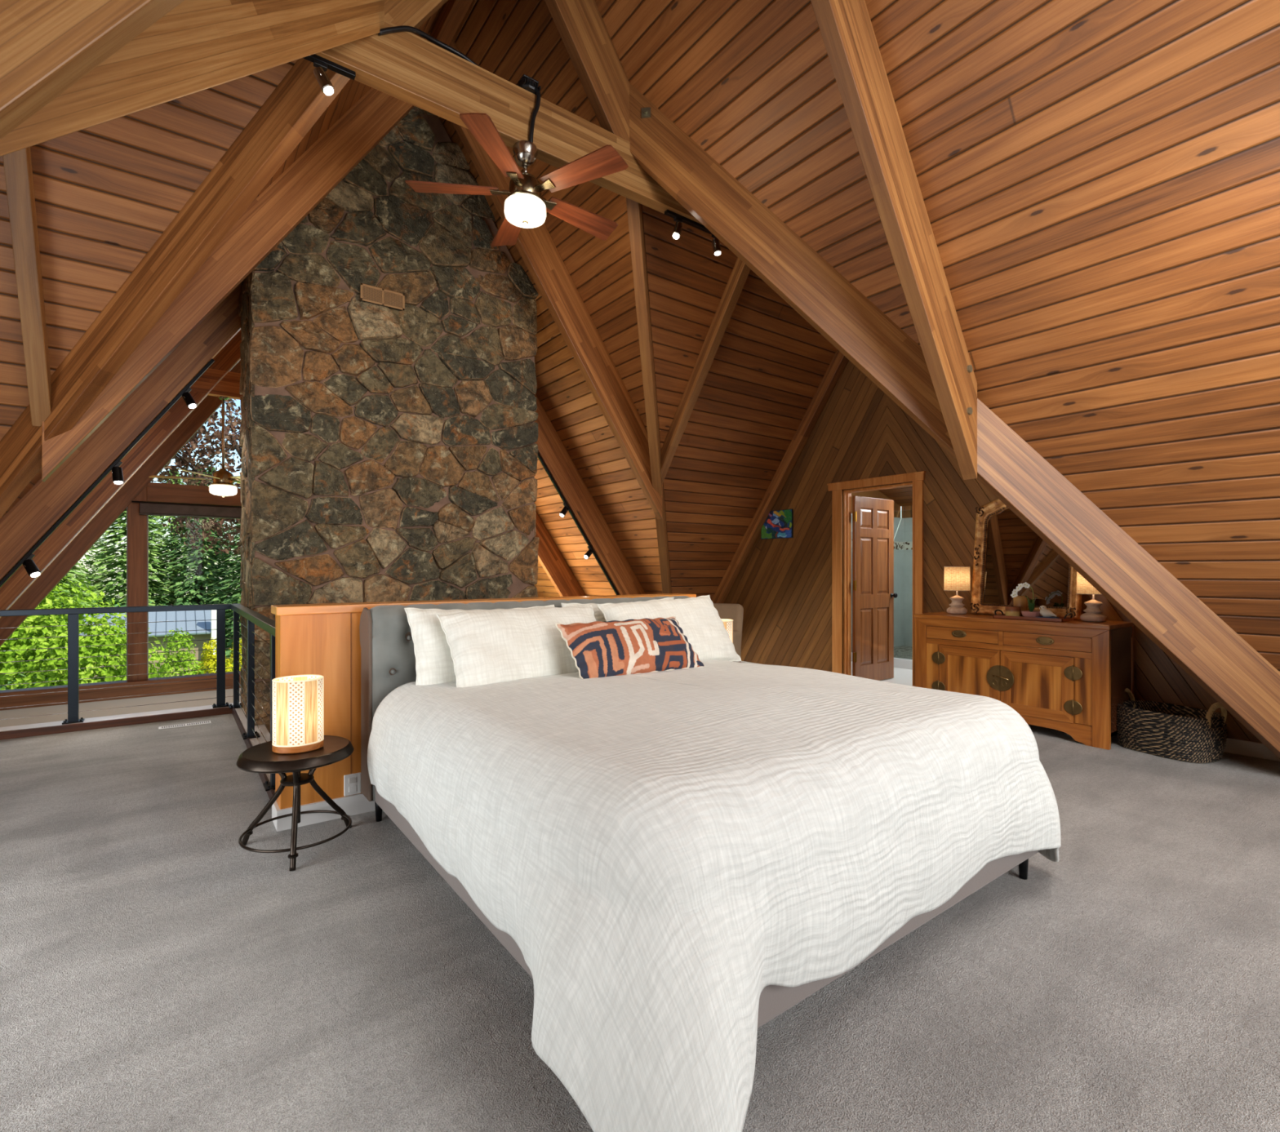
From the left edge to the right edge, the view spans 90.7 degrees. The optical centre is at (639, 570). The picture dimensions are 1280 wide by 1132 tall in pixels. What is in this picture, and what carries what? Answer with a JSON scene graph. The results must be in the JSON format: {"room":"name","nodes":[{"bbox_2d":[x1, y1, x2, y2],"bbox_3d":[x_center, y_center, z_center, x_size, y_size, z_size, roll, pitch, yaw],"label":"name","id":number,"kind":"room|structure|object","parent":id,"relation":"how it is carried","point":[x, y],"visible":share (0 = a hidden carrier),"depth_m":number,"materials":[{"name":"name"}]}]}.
{"room":"loft bedroom","nodes":[
{"label":"loft bedroom","id":0,"kind":"room"},
{"bbox_2d":[0,59,297,440],"bbox_3d":[-3.550,-0.980,3.573,3.174,4.473,3.198,0,0,-37],"label":"ceiling","id":1,"kind":"structure","parent":0,"point":[106,193],"depth_m":3.31,"materials":[{"name":"wood"}]},
{"bbox_2d":[2,146,50,426],"bbox_3d":[-2.970,-2.001,3.016,0.085,2.370,1.440,0,0,-37],"label":"strut","id":2,"kind":"object","parent":1,"relation":"attached to","point":[18,171],"visible":0.54,"depth_m":3.22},
{"bbox_2d":[0,5,443,519],"bbox_3d":[-2.908,-0.117,1.917,5.852,8.545,13.350,0,0,-37],"label":"ceiling","id":3,"kind":"structure","parent":0,"point":[353,91],"depth_m":4.31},
{"bbox_2d":[0,0,184,139],"bbox_3d":[-0.677,-2.455,1.834,2.203,3.807,0.085,0,0,-37],"label":"beam","id":4,"kind":"structure","parent":3,"relation":"attached to","point":[46,46],"depth_m":1.36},
{"bbox_2d":[0,360,240,647],"bbox_3d":[-6.779,0.025,7.194,5.580,8.768,0.120,0,0,-37],"label":"beam","id":5,"kind":"structure","parent":3,"relation":"attached to","point":[61,566],"depth_m":7.49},
{"bbox_2d":[0,282,241,581],"bbox_3d":[-4.667,-0.121,4.528,5.380,8.474,0.085,0,0,-37],"label":"beam","id":6,"kind":"structure","parent":3,"relation":"attached to","point":[42,507],"depth_m":4.91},
{"bbox_2d":[0,359,214,587],"bbox_3d":[-4.246,-0.568,4.825,1.656,2.419,0.116,0,0,-36],"label":"track light","id":7,"kind":"object","parent":6,"relation":"attached to","point":[28,564],"visible":1,"depth_m":4.92,"materials":[{"name":"black metal"}]},
{"bbox_2d":[0,329,241,618],"bbox_3d":[-5.588,-0.121,5.763,5.380,8.474,0.085,0,0,-37],"label":"beam","id":8,"kind":"structure","parent":3,"relation":"attached to","point":[228,355],"depth_m":6.06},
{"bbox_2d":[0,357,240,617],"bbox_3d":[-5.120,-0.642,6.049,2.432,3.563,0.012,0,0,-37],"label":"track light rail","id":9,"kind":"object","parent":8,"relation":"attached to","point":[239,358],"visible":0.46,"depth_m":6.10,"materials":[{"name":"metal"}]},
{"bbox_2d":[0,57,350,519],"bbox_3d":[-3.468,-0.888,3.641,4.328,4.913,0.085,0,0,9],"label":"beam","id":10,"kind":"structure","parent":3,"relation":"attached to","point":[298,101],"depth_m":3.46,"materials":[{"name":"wood"}]},
{"bbox_2d":[0,0,384,156],"bbox_3d":[-1.629,-0.888,1.174,0.085,4.913,4.328,0,0,7],"label":"beam","id":11,"kind":"structure","parent":3,"relation":"attached to","point":[197,46],"depth_m":2.09,"materials":[{"name":"wood"}]},
{"bbox_2d":[190,368,241,399],"bbox_3d":[-3.394,-1.960,7.398,4.000,0.260,0.100,0,0,-37],"label":"beam","id":12,"kind":"structure","parent":3,"relation":"attached to","point":[228,386],"depth_m":6.59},
{"bbox_2d":[148,395,239,497],"bbox_3d":[-4.443,-1.341,6.705,1.221,1.138,1.190,0,0,-37],"label":"ceiling fan","id":13,"kind":"object","parent":12,"relation":"hanging from","point":[223,480],"visible":0.72,"depth_m":6.62,"materials":[{"name":"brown metal"}]},
{"bbox_2d":[41,31,431,481],"bbox_3d":[-2.518,-2.433,4.278,2.233,3.851,0.085,0,0,-37],"label":"beam","id":14,"kind":"structure","parent":3,"relation":"attached to","point":[285,203],"depth_m":4.18,"materials":[{"name":"wood"}]},
{"bbox_2d":[384,0,448,33],"bbox_3d":[-1.074,-3.457,3.506,0.838,1.802,0.085,0,0,-37],"label":"beam","id":15,"kind":"structure","parent":3,"relation":"attached to","point":[414,13],"depth_m":3.35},
{"bbox_2d":[431,0,472,49],"bbox_3d":[-0.615,-4.200,3.626,0.100,0.340,13.350,0,0,-37],"label":"ridge beam","id":16,"kind":"structure","parent":3,"relation":"attached to","point":[452,12],"depth_m":4.65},
{"bbox_2d":[271,593,696,831],"bbox_3d":[-0.701,0.690,3.776,2.594,1.040,0.203,0,0,-37],"label":"wall partition","id":17,"kind":"structure","parent":0,"point":[323,639],"depth_m":3.07,"materials":[{"name":"brown wood"}]},
{"bbox_2d":[0,702,275,792],"bbox_3d":[-3.696,1.310,3.537,2.900,0.300,3.030,0,0,-37],"label":"trim","id":18,"kind":"structure","parent":17,"relation":"attached to","point":[254,741],"depth_m":4.85,"materials":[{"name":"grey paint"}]},
{"bbox_2d":[0,603,240,724],"bbox_3d":[-4.536,0.725,4.663,2.760,0.870,0.100,0,0,-37],"label":"cable railing","id":19,"kind":"object","parent":18,"relation":"on","point":[73,614],"visible":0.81,"depth_m":4.87,"materials":[{"name":"black metal"}]},
{"bbox_2d":[228,604,275,791],"bbox_3d":[-2.608,0.725,4.261,0.100,0.870,2.890,0,0,-37],"label":"cable railing","id":20,"kind":"object","parent":18,"relation":"on","point":[253,618],"visible":0.77,"depth_m":4.37,"materials":[{"name":"black metal"}]},
{"bbox_2d":[231,707,275,799],"bbox_3d":[-2.608,1.182,4.223,0.015,0.056,2.830,0,0,-37],"label":"trim","id":21,"kind":"structure","parent":17,"relation":"attached to","point":[264,777],"depth_m":4.30,"materials":[{"name":"brown"}]},
{"bbox_2d":[343,772,360,796],"bbox_3d":[-1.422,1.060,3.126,0.080,0.104,0.011,0,0,-37],"label":"outlet cover","id":22,"kind":"object","parent":17,"relation":"attached to","point":[352,782],"visible":0.95,"depth_m":3.12,"materials":[{"name":"white paint"}]},
{"bbox_2d":[0,713,1279,1131],"bbox_3d":[0.197,1.335,2.329,8.300,0.250,10.300,0,0,-37],"label":"floor","id":23,"kind":"structure","parent":0,"point":[159,972],"depth_m":1.87,"materials":[{"name":"carpet"}]},
{"bbox_2d":[158,720,210,729],"bbox_3d":[-3.541,1.207,4.918,0.330,0.007,0.090,0,0,-37],"label":"floor vent","id":24,"kind":"object","parent":23,"relation":"in","point":[207,722],"visible":1,"depth_m":4.91,"materials":[{"name":"metal"}]},
{"bbox_2d":[235,735,354,871],"bbox_3d":[-1.487,0.995,2.770,0.476,0.438,0.467,0,0,-45],"label":"side table","id":25,"kind":"object","parent":23,"relation":"on","point":[259,758],"visible":0.98,"depth_m":2.68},
{"bbox_2d":[271,674,324,754],"bbox_3d":[-1.490,0.624,2.756,0.199,0.309,0.167,0,0,-23],"label":"table lamp","id":26,"kind":"object","parent":25,"relation":"on","point":[298,700],"visible":1,"depth_m":2.69,"materials":[{"name":"brown wood"}]},
{"bbox_2d":[359,595,1041,1028],"bbox_3d":[0.133,0.691,2.825,2.084,1.038,2.300,0,0,-37],"label":"upholstered bed","id":27,"kind":"object","parent":23,"relation":"on","point":[388,658],"visible":0.2,"depth_m":2.98,"materials":[{"name":"fabric"}]},
{"bbox_2d":[404,604,554,685],"bbox_3d":[-0.747,0.398,3.178,0.809,0.437,0.248,0,0,-35],"label":"bed pillow","id":28,"kind":"object","parent":27,"relation":"on","point":[434,664],"visible":0.34,"depth_m":2.97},
{"bbox_2d":[560,597,674,622],"bbox_3d":[-0.052,0.391,3.702,0.829,0.438,0.246,0,0,-38],"label":"bed pillow","id":29,"kind":"object","parent":27,"relation":"on","point":[598,615],"visible":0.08,"depth_m":3.57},
{"bbox_2d":[367,659,1061,1131],"bbox_3d":[0.203,0.822,2.585,2.255,0.711,2.212,0,0,-37],"label":"duvet","id":30,"kind":"object","parent":27,"relation":"on","point":[660,851],"visible":0.95,"depth_m":1.64,"materials":[{"name":"fabric"}]},
{"bbox_2d":[435,604,595,687],"bbox_3d":[-0.530,0.387,3.121,0.868,0.392,0.326,0,0,-37],"label":"bed pillow","id":31,"kind":"object","parent":30,"relation":"on","point":[486,646],"visible":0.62,"depth_m":2.97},
{"bbox_2d":[555,616,705,679],"bbox_3d":[-0.031,0.384,3.162,0.772,0.264,0.255,0,0,-39],"label":"lumbar cushion","id":32,"kind":"object","parent":30,"relation":"on","point":[598,649],"visible":0.92,"depth_m":3.07,"materials":[{"name":"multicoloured fabric"}]},
{"bbox_2d":[596,595,741,662],"bbox_3d":[0.196,0.374,3.686,0.918,0.429,0.311,0,0,-41],"label":"bed pillow","id":33,"kind":"object","parent":30,"relation":"on","point":[700,621],"visible":0.52,"depth_m":3.69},
{"bbox_2d":[713,603,743,662],"bbox_3d":[0.494,0.742,6.175,0.880,0.935,0.870,0,0,25],"label":"armchair","id":34,"kind":"object","parent":23,"relation":"on","point":[735,612],"visible":0.08,"depth_m":6.29,"materials":[{"name":"beige fabric"}]},
{"bbox_2d":[913,612,1133,750],"bbox_3d":[2.931,0.791,4.945,0.510,0.838,1.396,0,0,-37],"label":"sideboard","id":35,"kind":"object","parent":23,"relation":"on","point":[1070,677],"visible":0.85,"depth_m":4.60,"materials":[{"name":"brown wood"}]},
{"bbox_2d":[943,566,970,614],"bbox_3d":[2.685,0.170,5.350,0.205,0.402,0.205,0,0,-37],"label":"lamp","id":36,"kind":"object","parent":35,"relation":"on","point":[956,579],"visible":1,"depth_m":5.28,"materials":[{"name":"beige fabric"}]},
{"bbox_2d":[969,498,1082,619],"bbox_3d":[3.080,-0.139,5.056,0.185,1.018,0.796,0,0,-37],"label":"gilt mirror","id":37,"kind":"object","parent":35,"relation":"on","point":[1008,553],"visible":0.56,"depth_m":5.14,"materials":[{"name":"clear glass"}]},
{"bbox_2d":[982,508,1069,607],"bbox_3d":[3.098,-0.127,5.069,0.001,0.830,0.625,9,-5,-36],"label":"mirror glass","id":38,"kind":"object","parent":37,"relation":"attached to","point":[1015,554],"depth_m":5.11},
{"bbox_2d":[992,609,1074,622],"bbox_3d":[2.970,0.341,4.783,0.210,0.061,0.511,0,0,-37],"label":"serving tray","id":39,"kind":"object","parent":35,"relation":"on","point":[1002,615],"visible":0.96,"depth_m":4.69,"materials":[{"name":"brown wood"}]},
{"bbox_2d":[1005,606,1020,616],"bbox_3d":[2.864,0.316,4.851,0.100,0.086,0.100,0,0,-37],"label":"pillar candle","id":40,"kind":"object","parent":39,"relation":"on","point":[1010,611],"visible":0.88,"depth_m":4.81,"materials":[{"name":"beige wax"}]},
{"bbox_2d":[1013,595,1027,617],"bbox_3d":[2.951,0.275,4.900,0.094,0.168,0.094,0,0,-37],"label":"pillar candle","id":41,"kind":"object","parent":39,"relation":"on","point":[1021,602],"visible":0.56,"depth_m":4.86,"materials":[{"name":"brown wax"}]},
{"bbox_2d":[1010,582,1040,617],"bbox_3d":[2.930,0.224,4.787,0.132,0.268,0.196,0,0,-37],"label":"potted orchid","id":42,"kind":"object","parent":39,"relation":"on","point":[1030,613],"visible":0.99,"depth_m":4.75,"materials":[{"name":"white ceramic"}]},
{"bbox_2d":[1021,610,1040,617],"bbox_3d":[2.949,0.335,4.761,0.132,0.048,0.132,0,0,-37],"label":"bowl","id":43,"kind":"object","parent":39,"relation":"on","point":[1024,613],"depth_m":4.72,"materials":[{"name":"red ceramic"}]},
{"bbox_2d":[1037,616,1058,618],"bbox_3d":[3.001,0.350,4.650,0.091,0.011,0.121,0,0,-37],"label":"folded cloth","id":44,"kind":"object","parent":39,"relation":"on","point":[1040,616],"visible":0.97,"depth_m":4.63,"materials":[{"name":"fabric"}]},
{"bbox_2d":[1039,605,1056,617],"bbox_3d":[3.015,0.306,4.669,0.065,0.089,0.115,0,0,-37],"label":"bird figurine","id":45,"kind":"object","parent":44,"relation":"on","point":[1044,612],"visible":0.98,"depth_m":4.66,"materials":[{"name":"beige ceramic"}]},
{"bbox_2d":[1075,571,1106,622],"bbox_3d":[3.273,0.170,4.560,0.205,0.402,0.205,0,0,-4],"label":"lamp","id":46,"kind":"object","parent":35,"relation":"on","point":[1093,610],"visible":0.53,"depth_m":4.52,"materials":[{"name":"ceramic"}]},
{"bbox_2d":[1116,688,1227,763],"bbox_3d":[3.514,1.018,4.204,0.417,0.382,0.582,0,0,-23],"label":"woven basket","id":47,"kind":"object","parent":23,"relation":"on","point":[1167,731],"visible":0.86,"depth_m":4.05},
{"bbox_3d":[0.567,0.929,4.326,0.400,0.562,0.380,0,0,-37],"label":"nightstand","id":48,"kind":"object","parent":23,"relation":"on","visible":0},
{"bbox_2d":[720,618,733,662],"bbox_3d":[0.547,0.493,4.311,0.167,0.309,0.199,0,0,43],"label":"wicker lamp","id":49,"kind":"object","parent":48,"relation":"on","point":[728,624],"visible":0.15,"depth_m":4.26,"materials":[{"name":"brown wood"}]},
{"bbox_2d":[641,204,836,600],"bbox_3d":[0.274,-0.980,6.424,3.174,4.473,3.198,0,0,-37],"label":"ceiling","id":50,"kind":"structure","parent":0,"point":[769,364],"depth_m":6.25,"materials":[{"name":"wood"}]},
{"bbox_2d":[660,257,750,484],"bbox_3d":[0.603,-2.001,5.679,0.085,2.370,1.440,0,0,-37],"label":"strut","id":51,"kind":"object","parent":50,"relation":"attached to","point":[740,271],"visible":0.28,"depth_m":5.67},
{"bbox_2d":[711,349,848,603],"bbox_3d":[1.483,-0.843,7.358,0.100,4.688,3.080,0,0,-37],"label":"rafter","id":52,"kind":"object","parent":50,"relation":"attached to","point":[839,361],"visible":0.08,"depth_m":7.13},
{"bbox_2d":[439,0,1279,671],"bbox_3d":[1.731,-0.163,5.375,5.852,8.545,13.350,0,0,-37],"label":"ceiling","id":53,"kind":"structure","parent":0,"point":[1099,180],"depth_m":3.30,"materials":[{"name":"wood"}]},
{"bbox_2d":[315,19,702,224],"bbox_3d":[-0.721,-2.691,3.769,7.944,0.320,0.090,0,0,-37],"label":"tie beam","id":54,"kind":"structure","parent":53,"relation":"attached to","point":[406,67],"depth_m":3.58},
{"bbox_2d":[302,53,355,95],"bbox_3d":[-1.553,-2.447,3.138,0.260,0.169,0.077,0,0,-37],"label":"track light","id":55,"kind":"object","parent":54,"relation":"attached to","point":[322,64],"visible":0.9,"depth_m":3.12,"materials":[{"name":"black metal"}]},
{"bbox_2d":[377,25,481,67],"bbox_3d":[-1.034,-2.822,3.507,0.831,0.164,0.049,0,0,-42],"label":"cable","id":56,"kind":"object","parent":54,"relation":"on","point":[402,28],"visible":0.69,"depth_m":3.38,"materials":[{"name":"black plastic"}]},
{"bbox_2d":[404,112,628,247],"bbox_3d":[-0.686,-2.305,3.831,1.291,0.456,1.301,0,0,-37],"label":"ceiling fan","id":57,"kind":"object","parent":54,"relation":"hanging from","point":[525,206],"visible":1,"depth_m":3.70,"materials":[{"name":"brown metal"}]},
{"bbox_2d":[516,74,541,94],"bbox_3d":[-0.670,-2.885,3.777,0.120,0.066,0.122,0,0,-37],"label":"junction box","id":58,"kind":"object","parent":54,"relation":"on","point":[526,82],"visible":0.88,"depth_m":3.73,"materials":[{"name":"black plastic"}]},
{"bbox_2d":[528,88,540,142],"bbox_3d":[-0.638,-2.689,3.775,0.074,0.422,0.068,0,0,-37],"label":"conduit","id":59,"kind":"object","parent":58,"relation":"attached to","point":[535,110],"visible":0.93,"depth_m":3.75,"materials":[{"name":"black plastic"}]},
{"bbox_2d":[664,209,721,255],"bbox_3d":[0.465,-2.444,4.647,0.700,0.175,0.074,0,0,-37],"label":"track light","id":60,"kind":"object","parent":54,"relation":"attached to","point":[678,219],"visible":0.83,"depth_m":4.54,"materials":[{"name":"black metal"}]},
{"bbox_2d":[446,39,662,519],"bbox_3d":[-0.696,-2.433,5.636,2.233,3.851,0.085,0,0,-37],"label":"beam","id":61,"kind":"structure","parent":53,"relation":"attached to","point":[536,247],"depth_m":5.70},
{"bbox_2d":[534,511,586,596],"bbox_3d":[-1.242,-0.121,9.002,5.380,8.474,0.085,0,0,-37],"label":"beam","id":62,"kind":"structure","parent":53,"relation":"attached to","point":[551,559],"depth_m":8.98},
{"bbox_2d":[544,0,629,141],"bbox_3d":[-0.369,-3.457,4.032,0.838,1.802,0.085,0,0,-37],"label":"beam","id":63,"kind":"structure","parent":53,"relation":"attached to","point":[581,28],"depth_m":4.05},
{"bbox_2d":[534,394,645,595],"bbox_3d":[-0.941,-1.223,7.343,3.880,6.270,0.085,0,0,-37],"label":"beam","id":64,"kind":"structure","parent":53,"relation":"attached to","point":[551,449],"depth_m":7.50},
{"bbox_2d":[537,452,619,595],"bbox_3d":[-0.611,-0.316,7.582,1.716,2.507,0.083,0,0,-36],"label":"track light","id":65,"kind":"object","parent":64,"relation":"attached to","point":[566,508],"visible":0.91,"depth_m":7.48,"materials":[{"name":"black metal"}]},
{"bbox_2d":[626,197,671,594],"bbox_3d":[0.186,-0.888,6.364,0.085,4.913,4.328,0,0,7],"label":"beam","id":66,"kind":"structure","parent":53,"relation":"attached to","point":[634,209],"depth_m":5.30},
{"bbox_2d":[810,0,977,479],"bbox_3d":[1.124,-2.455,3.169,2.203,3.807,0.097,0,0,-37],"label":"beam","id":67,"kind":"structure","parent":53,"relation":"attached to","point":[846,27],"depth_m":3.33,"materials":[{"name":"brown wood"}]},
{"bbox_2d":[629,83,1279,759],"bbox_3d":[2.022,-0.888,3.882,4.328,4.913,0.115,0,0,9],"label":"beam","id":68,"kind":"structure","parent":53,"relation":"attached to","point":[1239,678],"depth_m":3.84,"materials":[{"name":"brown wood"}]},
{"bbox_2d":[851,513,903,652],"bbox_3d":[2.728,0.210,8.681,3.250,2.000,0.060,0,0,-37],"label":"wall","id":69,"kind":"structure","parent":0,"point":[898,522],"depth_m":9.51,"materials":[{"name":"paint"}]},
{"bbox_2d":[851,490,912,518],"bbox_3d":[3.722,-0.440,7.364,3.270,3.300,3.400,0,0,-37],"label":"wall","id":70,"kind":"structure","parent":0,"point":[908,513],"depth_m":9.56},
{"bbox_2d":[851,661,912,686],"bbox_3d":[3.732,1.225,7.334,3.250,0.030,3.300,0,0,-37],"label":"floor","id":71,"kind":"structure","parent":0,"point":[901,676],"depth_m":7.15,"materials":[{"name":"white"}]},
{"bbox_2d":[851,652,912,669],"bbox_3d":[3.680,1.155,7.295,0.120,0.110,3.300,0,0,-37],"label":"curb","id":72,"kind":"object","parent":71,"relation":"on","point":[902,663],"depth_m":7.80,"materials":[{"name":"white paint"}]},
{"bbox_2d":[878,486,912,506],"bbox_3d":[3.682,-1.540,7.359,3.306,1.119,3.400,0,0,-37],"label":"ceiling","id":73,"kind":"structure","parent":0,"point":[902,496],"depth_m":9.32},
{"bbox_2d":[893,645,912,659],"bbox_3d":[4.361,1.180,7.803,1.580,0.060,3.300,0,0,-37],"label":"floor","id":74,"kind":"structure","parent":0,"point":[906,652],"depth_m":8.82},
{"bbox_2d":[903,517,912,646],"bbox_3d":[5.015,0.210,8.290,0.050,2.000,3.300,0,0,-37],"label":"wall","id":75,"kind":"structure","parent":0,"point":[908,522],"depth_m":9.54,"materials":[{"name":"paint"}]},
{"bbox_2d":[724,360,1262,743],"bbox_3d":[2.503,-1.004,6.173,0.100,4.427,6.266,0,0,-37],"label":"wall","id":76,"kind":"structure","parent":0,"point":[783,587],"depth_m":6.55,"materials":[{"name":"wood"}]},
{"bbox_2d":[760,509,793,539],"bbox_3d":[1.582,-0.528,7.307,0.020,0.324,0.464,0,0,-37],"label":"painting","id":77,"kind":"object","parent":76,"relation":"attached to","point":[779,524],"visible":0.97,"depth_m":7.26,"materials":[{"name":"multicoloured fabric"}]},
{"bbox_2d":[852,495,897,680],"bbox_3d":[2.520,0.211,6.836,0.750,1.982,0.164,0,0,-37],"label":"door","id":78,"kind":"structure","parent":76,"relation":"in","point":[873,595],"depth_m":6.82,"materials":[{"name":"brown wood"}]},
{"bbox_2d":[826,471,925,686],"bbox_3d":[2.369,0.145,6.331,0.146,2.130,1.080,0,0,-37],"label":"door frame","id":79,"kind":"structure","parent":76,"relation":"attached to","point":[841,499],"depth_m":6.59,"materials":[{"name":"brown wood"}]},
{"bbox_2d":[1223,737,1279,761],"bbox_3d":[3.399,1.163,4.872,0.018,0.095,2.510,0,0,-37],"label":"baseboard","id":80,"kind":"structure","parent":76,"relation":"attached to","point":[1260,750],"depth_m":4.10,"materials":[{"name":"brown wood"}]},
{"bbox_3d":[-2.221,4.110,6.327,14.000,0.100,6.800,0,0,-37],"label":"floor","id":81,"kind":"structure","parent":0,"visible":0},
{"bbox_2d":[0,688,241,727],"bbox_3d":[-4.521,2.800,8.909,12.200,2.520,0.110,0,0,-37],"label":"wall","id":82,"kind":"structure","parent":81,"relation":"on","point":[37,711],"depth_m":7.54,"materials":[{"name":"grey"}]},
{"bbox_2d":[0,671,240,711],"bbox_3d":[-4.500,1.440,8.881,12.200,0.200,0.220,0,0,-37],"label":"trim","id":83,"kind":"structure","parent":82,"relation":"on","point":[84,695],"depth_m":7.49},
{"bbox_2d":[126,507,127,681],"bbox_3d":[-6.963,0.352,7.083,1.900,2.791,0.080,0,0,-37],"label":"window","id":84,"kind":"structure","parent":83,"relation":"on","point":[126,508],"depth_m":7.61,"materials":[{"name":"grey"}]},
{"bbox_2d":[127,485,148,681],"bbox_3d":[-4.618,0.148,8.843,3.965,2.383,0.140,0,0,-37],"label":"post","id":85,"kind":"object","parent":83,"relation":"on","point":[137,525],"depth_m":7.66,"materials":[{"name":"brown"}]},
{"bbox_2d":[131,500,241,519],"bbox_3d":[-4.484,-0.750,8.777,4.020,0.164,0.066,0,0,-37],"label":"roller shade","id":86,"kind":"object","parent":85,"relation":"attached to","point":[145,508],"visible":0.4,"depth_m":7.88,"materials":[{"name":"fabric"}]},
{"bbox_2d":[146,482,241,506],"bbox_3d":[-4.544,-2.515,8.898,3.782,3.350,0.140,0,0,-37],"label":"beam","id":87,"kind":"structure","parent":85,"relation":"on","point":[156,492],"depth_m":7.95,"materials":[{"name":"brown wood"}]},
{"bbox_2d":[238,106,539,732],"bbox_3d":[-2.206,-0.140,5.756,2.400,8.400,0.984,0,0,-37],"label":"stone chimney","id":88,"kind":"object","parent":81,"relation":"on","point":[388,455],"visible":0.55,"depth_m":5.30,"materials":[{"name":"stone"}]},
{"bbox_2d":[360,283,404,311],"bbox_3d":[-2.136,-2.255,5.234,0.350,0.136,0.058,0,0,-37],"label":"vent grille","id":89,"kind":"object","parent":88,"relation":"attached to","point":[369,294],"visible":1,"depth_m":5.21,"materials":[{"name":"brown"}]},
{"label":"outside","id":90,"kind":"structure","parent":0,"visible":0},
{"bbox_2d":[0,599,242,689],"bbox_3d":[-38.905,4.210,52.196,120.000,0.100,109.800,0,0,-37],"label":"ground","id":91,"kind":"structure","parent":90,"point":[227,656],"depth_m":36.84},
{"bbox_2d":[0,633,52,690],"bbox_3d":[-21.358,0.513,20.223,4.928,7.580,4.909,0,0,-37],"label":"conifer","id":92,"kind":"object","parent":91,"relation":"on","point":[21,674],"visible":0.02,"depth_m":20.42,"materials":[{"name":"green plant"}]},
{"bbox_2d":[12,559,99,678],"bbox_3d":[-24.414,0.750,25.666,5.991,7.660,6.275,0,0,-37],"label":"conifer","id":93,"kind":"object","parent":91,"relation":"on","point":[79,575],"visible":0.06,"depth_m":25.92,"materials":[{"name":"green plant"}]},
{"bbox_2d":[0,575,170,690],"bbox_3d":[-12.435,2.033,12.226,5.422,4.644,3.018,0,0,-33],"label":"bush","id":94,"kind":"object","parent":91,"relation":"on","point":[33,621],"visible":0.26,"depth_m":12.37,"materials":[{"name":"green plant"}]},
{"bbox_2d":[53,534,126,630],"bbox_3d":[-32.545,-0.027,35.910,9.775,9.691,9.333,0,0,-37],"label":"conifer","id":95,"kind":"object","parent":91,"relation":"on","point":[87,557],"visible":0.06,"depth_m":36.05,"materials":[{"name":"green plant"}]},
{"bbox_2d":[64,509,188,652],"bbox_3d":[-23.840,-0.116,29.709,6.475,9.116,6.160,0,0,-37],"label":"conifer","id":96,"kind":"object","parent":91,"relation":"on","point":[110,563],"visible":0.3,"depth_m":29.09,"materials":[{"name":"green plant"}]},
{"bbox_2d":[79,609,216,677],"bbox_3d":[-19.081,2.785,24.847,4.300,2.750,3.150,0,0,-37],"label":"house","id":97,"kind":"structure","parent":91,"relation":"on","point":[202,624],"depth_m":24.69,"materials":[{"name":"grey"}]},
{"bbox_2d":[98,470,237,635],"bbox_3d":[-26.784,-0.680,36.115,8.197,10.381,8.450,0,0,-37],"label":"conifer","id":98,"kind":"object","parent":91,"relation":"on","point":[163,520],"visible":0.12,"depth_m":35.90,"materials":[{"name":"green plant"}]},
{"bbox_2d":[152,627,204,677],"bbox_3d":[-15.033,3.042,20.592,1.448,2.348,1.324,0,0,-37],"label":"shrub","id":99,"kind":"object","parent":91,"relation":"on","point":[184,664],"visible":0.59,"depth_m":20.48,"materials":[{"name":"green plant"}]},
{"bbox_2d":[148,463,241,657],"bbox_3d":[-21.592,-0.431,31.216,6.383,9.686,6.390,0,0,-37],"label":"conifer","id":100,"kind":"object","parent":91,"relation":"on","point":[197,597],"visible":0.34,"depth_m":30.43,"materials":[{"name":"green plant"}]},
{"bbox_2d":[151,398,242,555],"bbox_3d":[-9.144,-0.261,14.966,5.428,8.880,3.118,0,0,-41],"label":"tree","id":101,"kind":"object","parent":91,"relation":"on","point":[182,460],"visible":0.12,"depth_m":14.18,"materials":[{"name":"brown plant"}]},
{"bbox_2d":[156,466,240,630],"bbox_3d":[-28.263,-1.085,41.314,8.992,11.569,8.717,0,0,-3],"label":"conifer","id":102,"kind":"object","parent":91,"relation":"on","point":[213,468],"visible":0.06,"depth_m":41.20,"materials":[{"name":"green plant"}]},
{"bbox_2d":[195,636,233,674],"bbox_3d":[-14.839,3.264,22.003,1.168,1.881,1.070,0,0,-37],"label":"shrub","id":103,"kind":"object","parent":91,"relation":"on","point":[210,664],"visible":0.37,"depth_m":21.77,"materials":[{"name":"yellow plant"}]},
{"bbox_2d":[203,520,242,656],"bbox_3d":[-18.654,-0.415,30.893,6.690,9.734,6.357,0,0,-37],"label":"conifer","id":104,"kind":"object","parent":91,"relation":"on","point":[235,595],"visible":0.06,"depth_m":29.79,"materials":[{"name":"green plant"}]},
{"bbox_2d":[206,524,240,635],"bbox_3d":[-23.144,-0.597,38.767,8.453,10.548,7.946,0,0,-37],"label":"conifer","id":105,"kind":"object","parent":91,"relation":"on","point":[236,525],"visible":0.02,"depth_m":37.39,"materials":[{"name":"green plant"}]},
{"bbox_2d":[225,638,242,671],"bbox_3d":[-14.740,3.360,23.293,1.045,1.730,0.989,0,0,-37],"label":"shrub","id":106,"kind":"object","parent":91,"relation":"on","point":[240,642],"visible":0.12,"depth_m":23.09,"materials":[{"name":"yellow plant"}]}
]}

